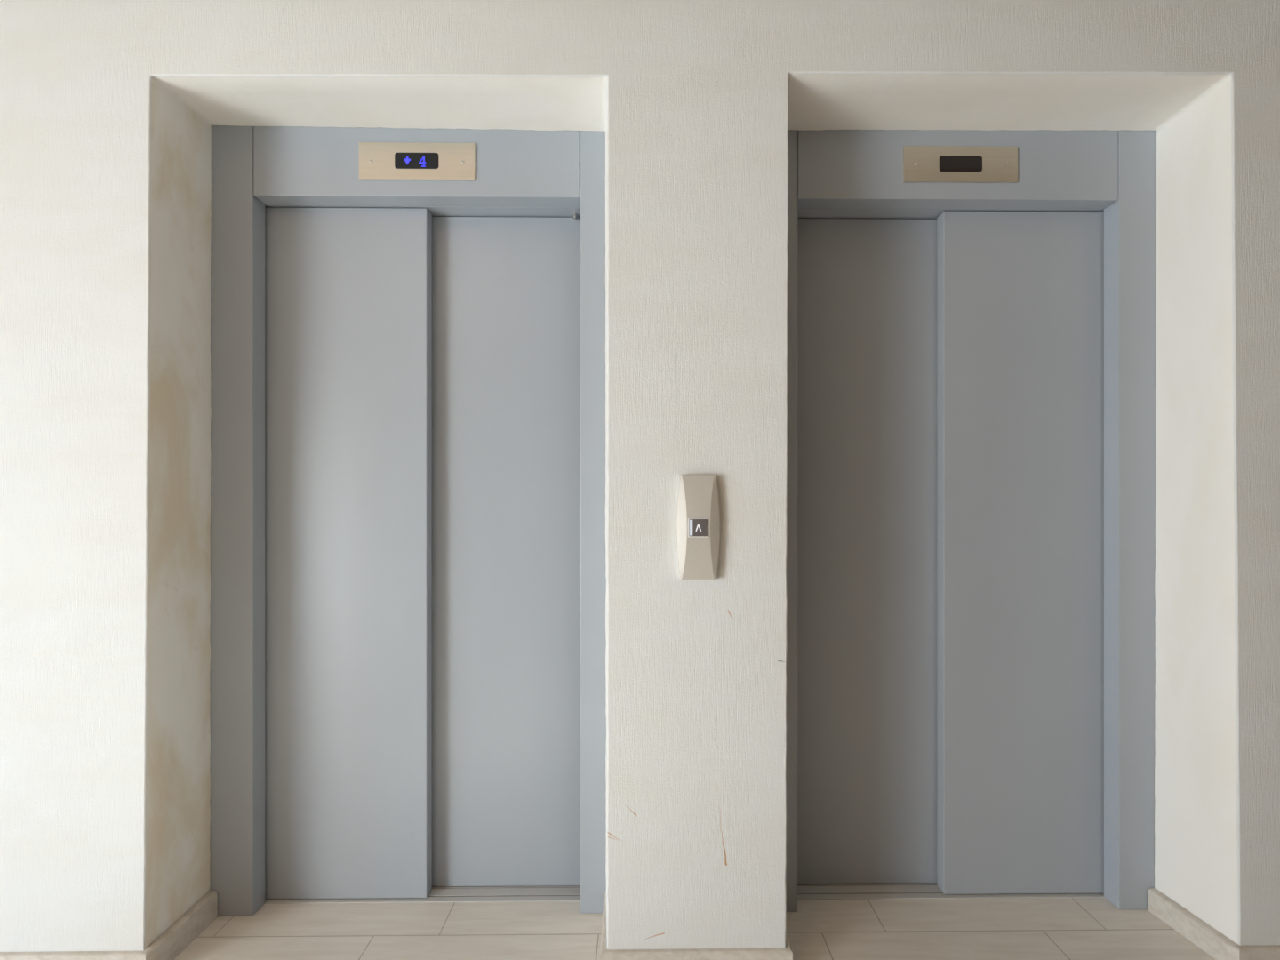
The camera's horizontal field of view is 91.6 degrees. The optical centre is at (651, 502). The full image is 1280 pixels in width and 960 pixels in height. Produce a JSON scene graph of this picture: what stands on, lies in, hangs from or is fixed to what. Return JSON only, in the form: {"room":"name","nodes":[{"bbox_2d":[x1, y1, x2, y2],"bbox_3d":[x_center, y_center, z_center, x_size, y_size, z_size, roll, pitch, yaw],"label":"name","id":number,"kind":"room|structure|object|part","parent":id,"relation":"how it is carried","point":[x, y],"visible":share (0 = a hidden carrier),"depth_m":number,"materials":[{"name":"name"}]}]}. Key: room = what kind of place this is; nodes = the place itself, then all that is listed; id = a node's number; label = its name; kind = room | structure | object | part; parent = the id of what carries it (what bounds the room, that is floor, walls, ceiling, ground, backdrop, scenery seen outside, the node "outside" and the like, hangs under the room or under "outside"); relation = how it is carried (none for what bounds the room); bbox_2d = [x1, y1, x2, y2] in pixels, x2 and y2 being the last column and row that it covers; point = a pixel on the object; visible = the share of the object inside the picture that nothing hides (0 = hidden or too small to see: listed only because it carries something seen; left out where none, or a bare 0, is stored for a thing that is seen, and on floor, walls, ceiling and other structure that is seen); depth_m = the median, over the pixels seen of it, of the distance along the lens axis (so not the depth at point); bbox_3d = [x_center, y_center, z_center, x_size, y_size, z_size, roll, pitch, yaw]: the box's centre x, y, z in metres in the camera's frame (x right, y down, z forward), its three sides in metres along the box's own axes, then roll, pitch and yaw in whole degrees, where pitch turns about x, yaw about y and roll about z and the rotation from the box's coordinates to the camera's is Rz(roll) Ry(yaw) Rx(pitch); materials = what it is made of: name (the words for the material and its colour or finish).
{"room":"lobby","nodes":[
{"label":"lobby","id":0,"kind":"room"},
{"bbox_2d":[0,0,1279,951],"bbox_3d":[0.556,-0.206,1.638,8.050,2.720,0.227,0,0,-1],"label":"wall","id":1,"kind":"structure","parent":0,"point":[109,108],"depth_m":1.52,"materials":[{"name":"paint"}]},
{"bbox_2d":[0,890,217,959],"bbox_3d":[-2.337,1.117,1.598,2.263,0.074,0.238,0,0,-1],"label":"baseboard","id":2,"kind":"structure","parent":1,"relation":"attached to","point":[191,924],"depth_m":1.55,"materials":[{"name":"beige tile"}]},
{"bbox_2d":[209,125,606,916],"bbox_3d":[-0.657,0.004,1.845,1.212,2.300,0.212,0,0,-1],"label":"elevator","id":3,"kind":"object","parent":1,"relation":"attached to","point":[407,673],"visible":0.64,"depth_m":1.80,"materials":[{"name":"blue paint"}]},
{"bbox_3d":[-0.909,0.148,1.823,0.516,2.001,0.043,0,0,-1],"label":"door panel","id":4,"kind":"part","parent":3,"relation":"part of","materials":[{"name":"blue paint"}]},
{"bbox_2d":[359,142,475,180],"bbox_3d":[-0.653,-0.951,1.735,0.323,0.102,0.007,0,0,-1],"label":"indicator","id":5,"kind":"object","parent":3,"relation":"attached to","point":[392,161],"visible":1,"depth_m":1.73,"materials":[{"name":"beige metal"}]},
{"bbox_3d":[-0.657,1.152,1.861,1.032,0.003,0.138,0,0,-1],"label":"sill","id":6,"kind":"part","parent":3,"relation":"part of","materials":[{"name":"metal"}]},
{"bbox_3d":[-0.417,0.148,1.882,0.531,2.001,0.045,0,0,-1],"label":"door panel","id":7,"kind":"part","parent":3,"relation":"part of","materials":[{"name":"blue paint"}]},
{"bbox_2d":[600,892,792,959],"bbox_3d":[0.109,1.121,1.626,0.480,0.067,0.238,0,0,-1],"label":"baseboard","id":8,"kind":"structure","parent":1,"relation":"attached to","point":[765,953],"depth_m":1.51,"materials":[{"name":"beige tile"}]},
{"bbox_2d":[676,475,719,579],"bbox_3d":[0.113,0.061,1.504,0.104,0.252,0.031,0,0,-1],"label":"elevator call panel","id":9,"kind":"object","parent":1,"relation":"attached to","point":[698,518],"visible":1,"depth_m":1.50,"materials":[{"name":"beige metal"}]},
{"bbox_2d":[785,129,1156,911],"bbox_3d":[0.866,0.004,1.862,1.212,2.300,0.212,0,0,-1],"label":"elevator","id":10,"kind":"object","parent":1,"relation":"attached to","point":[971,560],"visible":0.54,"depth_m":1.82,"materials":[{"name":"blue paint"}]},
{"bbox_3d":[0.625,0.148,1.894,0.532,2.001,0.045,0,0,-1],"label":"door panel","id":11,"kind":"part","parent":10,"relation":"part of","materials":[{"name":"blue paint"}]},
{"bbox_3d":[0.866,1.152,1.879,1.032,0.003,0.138,0,0,-1],"label":"sill","id":12,"kind":"part","parent":10,"relation":"part of","materials":[{"name":"metal"}]},
{"bbox_2d":[903,145,1017,183],"bbox_3d":[0.871,-0.952,1.752,0.323,0.100,0.007,0,0,-1],"label":"indicator","id":13,"kind":"object","parent":10,"relation":"attached to","point":[921,164],"visible":1,"depth_m":1.75,"materials":[{"name":"beige metal"}]},
{"bbox_3d":[1.116,0.148,1.846,0.522,2.001,0.043,0,0,-1],"label":"door panel","id":14,"kind":"part","parent":10,"relation":"part of","materials":[{"name":"blue paint"}]},
{"bbox_2d":[1148,888,1279,959],"bbox_3d":[2.993,1.123,1.659,3.175,0.063,0.238,0,0,-1],"label":"baseboard","id":15,"kind":"structure","parent":1,"relation":"attached to","point":[1205,937],"depth_m":1.60,"materials":[{"name":"beige tile"}]},
{"bbox_2d":[174,897,1215,959],"bbox_3d":[0.578,1.214,-0.276,8.250,0.120,5.400,0,0,-1],"label":"floor","id":16,"kind":"structure","parent":0,"point":[1033,928],"depth_m":1.66,"materials":[{"name":"beige tile"}]}
]}

